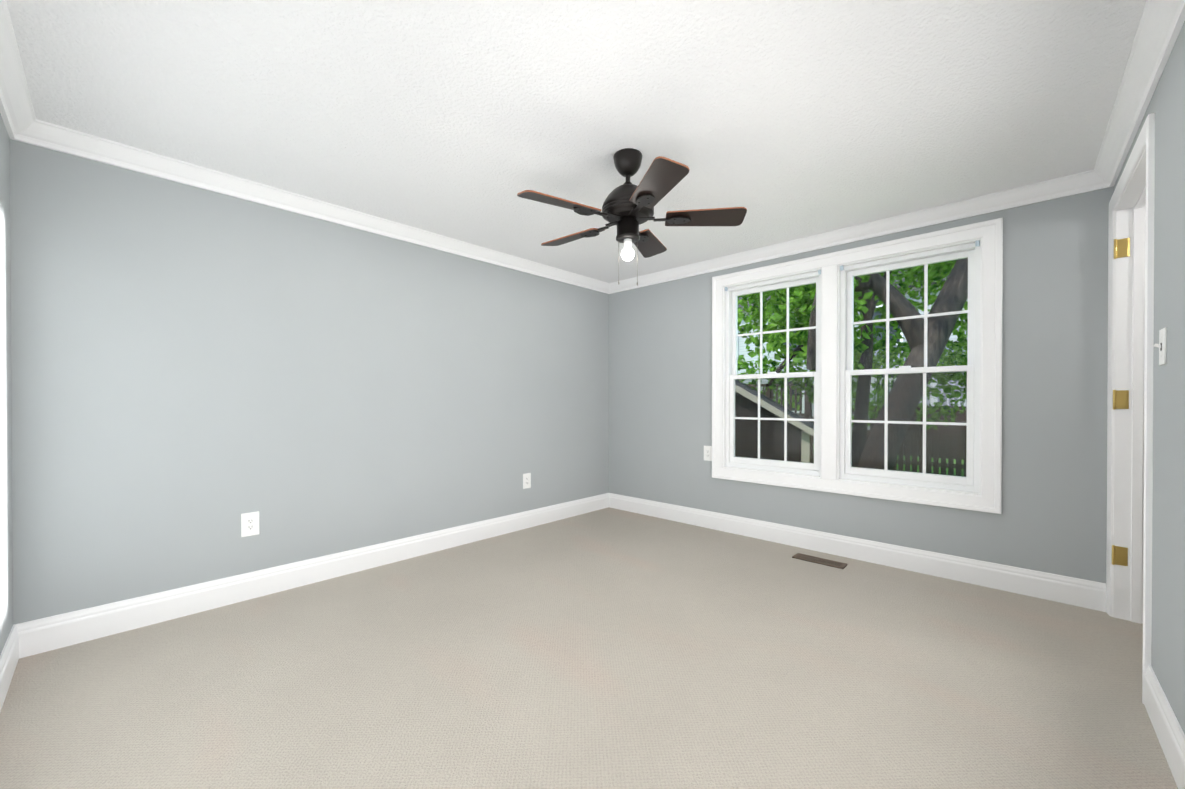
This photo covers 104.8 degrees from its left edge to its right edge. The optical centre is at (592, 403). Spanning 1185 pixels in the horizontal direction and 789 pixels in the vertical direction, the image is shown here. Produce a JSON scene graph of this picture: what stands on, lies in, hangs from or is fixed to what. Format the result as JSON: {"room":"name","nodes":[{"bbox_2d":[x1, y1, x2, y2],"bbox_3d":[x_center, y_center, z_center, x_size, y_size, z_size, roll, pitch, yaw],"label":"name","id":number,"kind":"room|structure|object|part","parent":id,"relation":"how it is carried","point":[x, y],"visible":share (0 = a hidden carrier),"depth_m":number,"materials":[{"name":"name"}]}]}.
{"room":"empty bedroom","nodes":[
{"label":"empty bedroom","id":0,"kind":"room"},
{"bbox_2d":[0,114,12,654],"bbox_3d":[-1.202,-0.051,0.669,3.325,2.200,0.140,0,0,43],"label":"wall","id":1,"kind":"structure","parent":0,"point":[6,573],"depth_m":1.75,"materials":[{"name":"paint"}]},
{"bbox_2d":[0,622,23,711],"bbox_3d":[-1.457,0.977,1.020,2.420,0.140,0.015,0,0,43],"label":"baseboard","id":2,"kind":"structure","parent":1,"relation":"attached to","point":[13,650],"depth_m":1.72,"materials":[{"name":"white wood"}]},
{"bbox_2d":[0,0,43,143],"bbox_3d":[-1.128,-1.111,0.739,3.150,0.082,0.073,0,0,43],"label":"crown molding","id":3,"kind":"structure","parent":1,"relation":"attached to","point":[17,113],"depth_m":1.63,"materials":[{"name":"white"}]},
{"bbox_2d":[10,139,608,624],"bbox_3d":[-1.153,-0.065,3.251,0.140,2.200,3.970,0,0,43],"label":"wall","id":4,"kind":"structure","parent":0,"point":[196,373],"depth_m":2.43,"materials":[{"name":"paint"}]},
{"bbox_2d":[241,511,258,536],"bbox_3d":[-1.823,0.642,2.433,0.008,0.124,0.079,0,0,43],"label":"electrical outlet","id":5,"kind":"object","parent":4,"relation":"attached to","point":[249,524],"visible":1,"depth_m":2.43,"materials":[{"name":"white plastic"}]},
{"bbox_2d":[9,121,611,293],"bbox_3d":[-1.075,-1.124,3.172,0.073,0.082,3.690,0,0,43],"label":"crown molding","id":6,"kind":"structure","parent":4,"relation":"attached to","point":[56,137],"depth_m":2.46,"materials":[{"name":"white"}]},
{"bbox_2d":[24,493,607,656],"bbox_3d":[-1.096,0.965,3.203,0.015,0.140,3.690,0,0,43],"label":"baseboard","id":7,"kind":"structure","parent":4,"relation":"attached to","point":[52,633],"depth_m":2.45,"materials":[{"name":"white wood"}]},
{"bbox_2d":[523,473,530,488],"bbox_3d":[-0.544,0.641,3.793,0.008,0.124,0.079,0,0,43],"label":"electrical outlet","id":8,"kind":"object","parent":4,"relation":"attached to","point":[526,480],"visible":1,"depth_m":3.79,"materials":[{"name":"white plastic"}]},
{"bbox_2d":[6,0,1145,282],"bbox_3d":[0.110,-1.219,2.058,3.605,0.120,3.970,0,0,43],"label":"ceiling","id":9,"kind":"structure","parent":0,"point":[778,120],"depth_m":1.74,"materials":[{"name":"paint"}]},
{"bbox_2d":[517,148,746,285],"bbox_3d":[0.138,-0.855,2.154,1.010,0.608,1.042,0,0,43],"label":"ceiling fan","id":10,"kind":"object","parent":9,"relation":"hanging from","point":[628,208],"visible":1,"depth_m":2.08,"materials":[{"name":"brown metal"}]},
{"bbox_2d":[623,238,631,248],"bbox_3d":[0.165,-0.751,2.138,0.038,0.036,0.038,0,0,43],"label":"socket","id":11,"kind":"object","parent":10,"relation":"attached to","point":[627,242],"depth_m":2.12,"materials":[{"name":"white plastic"}]},
{"bbox_3d":[0.165,-0.703,2.138,0.062,0.065,0.062,0,0,43],"label":"bulb","id":12,"kind":"part","parent":10,"relation":"part of","materials":[{"name":"white glass"}]},
{"bbox_2d":[0,507,1177,788],"bbox_3d":[0.110,1.101,2.070,3.605,0.120,3.970,0,0,43],"label":"floor","id":13,"kind":"structure","parent":0,"point":[608,647],"depth_m":1.70,"materials":[{"name":"carpet"}]},
{"bbox_2d":[792,553,847,568],"bbox_3d":[1.490,1.032,3.002,0.310,0.009,0.105,0,0,43],"label":"air vent register","id":14,"kind":"object","parent":13,"relation":"on","point":[822,561],"visible":1,"depth_m":2.99,"materials":[{"name":"brown metal"}]},
{"bbox_2d":[737,260,967,443],"bbox_3d":[12.476,-3.066,21.684,14.800,9.500,8.800,0,0,43],"label":"sky","id":15,"kind":"structure","parent":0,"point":[741,346],"depth_m":19.42,"materials":[{"name":"white"}]},
{"bbox_2d":[609,186,1113,582],"bbox_3d":[1.472,-0.066,3.411,3.465,2.200,0.140,0,0,43],"label":"wall","id":16,"kind":"structure","parent":0,"point":[1051,518],"depth_m":2.54,"materials":[{"name":"paint"}]},
{"bbox_2d":[704,446,711,460],"bbox_3d":[0.960,0.412,3.794,0.079,0.124,0.008,0,0,43],"label":"electrical outlet","id":17,"kind":"object","parent":16,"relation":"attached to","point":[707,453],"visible":0.88,"depth_m":3.79,"materials":[{"name":"white plastic"}]},
{"bbox_2d":[608,171,1095,292],"bbox_3d":[1.350,-1.125,3.375,3.150,0.082,0.073,0,0,43],"label":"crown molding","id":18,"kind":"structure","parent":16,"relation":"attached to","point":[1077,183],"depth_m":2.89,"materials":[{"name":"white"}]},
{"bbox_2d":[608,493,1105,611],"bbox_3d":[1.373,0.964,3.404,3.277,0.140,0.015,0,0,43],"label":"baseboard","id":19,"kind":"structure","parent":16,"relation":"attached to","point":[1083,593],"depth_m":2.88,"materials":[{"name":"white wood"}]},
{"bbox_2d":[712,218,1002,513],"bbox_3d":[1.678,-0.213,3.195,1.773,1.645,0.161,0,0,43],"label":"window unit","id":20,"kind":"structure","parent":16,"relation":"in","point":[977,486],"depth_m":3.07,"materials":[{"name":"white wood"}]},
{"bbox_3d":[1.377,-0.214,3.495,0.758,1.479,0.137,0,0,43],"label":"frame","id":21,"kind":"part","parent":20,"relation":"part of","materials":[{"name":"white wood"}]},
{"bbox_3d":[1.387,-0.224,3.505,0.612,1.309,0.039,0,0,43],"label":"glass","id":22,"kind":"part","parent":20,"relation":"part of","materials":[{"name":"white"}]},
{"bbox_3d":[2.005,-0.221,2.924,0.612,1.309,0.039,0,0,43],"label":"glass","id":23,"kind":"part","parent":20,"relation":"part of","materials":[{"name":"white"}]},
{"bbox_3d":[1.995,-0.211,2.913,0.758,1.479,0.137,0,0,43],"label":"frame","id":24,"kind":"part","parent":20,"relation":"part of","materials":[{"name":"white wood"}]},
{"bbox_2d":[1114,21,1184,733],"bbox_3d":[1.323,-0.052,0.826,0.140,2.200,3.830,0,0,43],"label":"wall","id":25,"kind":"structure","parent":0,"point":[1166,105],"depth_m":1.39,"materials":[{"name":"paint"}]},
{"bbox_2d":[1106,113,1154,703],"bbox_3d":[2.303,0.022,1.868,0.176,2.040,0.960,0,0,43],"label":"door frame","id":26,"kind":"structure","parent":25,"relation":"attached to","point":[1130,429],"depth_m":2.17,"materials":[{"name":"white wood"}]},
{"bbox_2d":[1112,238,1129,565],"bbox_3d":[2.547,-0.007,2.202,0.052,1.582,0.012,0,0,43],"label":"door hinges","id":27,"kind":"object","parent":26,"relation":"attached to","point":[1121,397],"visible":1,"depth_m":2.20,"materials":[{"name":"gold metal"}]},
{"bbox_2d":[1088,0,1184,189],"bbox_3d":[1.294,-1.112,0.944,0.073,0.082,3.690,0,0,43],"label":"crown molding","id":28,"kind":"structure","parent":25,"relation":"attached to","point":[1158,32],"depth_m":1.57,"materials":[{"name":"white"}]},
{"bbox_2d":[1154,328,1166,364],"bbox_3d":[1.802,-0.181,1.453,0.022,0.114,0.070,0,0,43],"label":"light switch","id":29,"kind":"object","parent":25,"relation":"attached to","point":[1162,345],"visible":0.98,"depth_m":1.44,"materials":[{"name":"white plastic"}]},
{"bbox_2d":[1144,666,1184,788],"bbox_3d":[0.984,0.979,0.584,0.015,0.140,2.725,0,0,43],"label":"baseboard","id":30,"kind":"structure","parent":25,"relation":"attached to","point":[1170,735],"depth_m":1.36,"materials":[{"name":"white wood"}]},
{"label":"outside","id":31,"kind":"structure","parent":0,"visible":0},
{"bbox_2d":[813,444,963,475],"bbox_3d":[24.564,1.775,23.203,70.000,0.200,59.400,0,0,43],"label":"lawn","id":32,"kind":"structure","parent":31,"point":[918,465],"depth_m":12.42,"materials":[{"name":"green plant"}]},
{"bbox_2d":[735,380,813,462],"bbox_3d":[1.709,0.442,8.081,4.020,2.632,2.890,0,0,24],"label":"shed","id":33,"kind":"object","parent":32,"relation":"on","point":[778,428],"depth_m":6.34,"materials":[{"name":"beige wood"}]},
{"bbox_2d":[737,352,893,426],"bbox_3d":[9.236,-0.520,16.845,14.534,4.227,4.524,0,0,-4],"label":"bush","id":34,"kind":"object","parent":32,"relation":"on","point":[740,362],"depth_m":15.89,"materials":[{"name":"green plant"}]},
{"bbox_2d":[745,383,904,445],"bbox_3d":[6.603,0.781,13.809,5.368,2.720,3.000,0,0,43],"label":"deck","id":35,"kind":"object","parent":32,"relation":"on","point":[805,408],"depth_m":12.68,"materials":[{"name":"grey wood"}]},
{"bbox_2d":[768,258,967,469],"bbox_3d":[4.087,-0.837,6.884,3.527,5.547,3.167,0,0,43],"label":"trunk","id":36,"kind":"object","parent":32,"relation":"on","point":[912,330],"depth_m":6.20,"materials":[{"name":"plant"}]},
{"bbox_2d":[738,260,967,428],"bbox_3d":[5.206,-4.038,7.484,13.034,9.370,11.138,0,0,43],"label":"tree","id":37,"kind":"object","parent":36,"relation":"attached to","point":[806,304],"depth_m":7.87,"materials":[{"name":"green plant"}]},
{"bbox_2d":[810,429,966,475],"bbox_3d":[8.716,1.203,9.671,8.887,1.093,0.060,0,0,43],"label":"fence","id":38,"kind":"object","parent":32,"relation":"on","point":[936,467],"depth_m":10.47,"materials":[{"name":"wood"}]},
{"bbox_2d":[870,377,966,459],"bbox_3d":[12.616,0.399,15.011,5.454,2.642,3.010,0,0,43],"label":"deck","id":39,"kind":"object","parent":32,"relation":"on","point":[932,384],"depth_m":14.48,"materials":[{"name":"white"}]}
]}

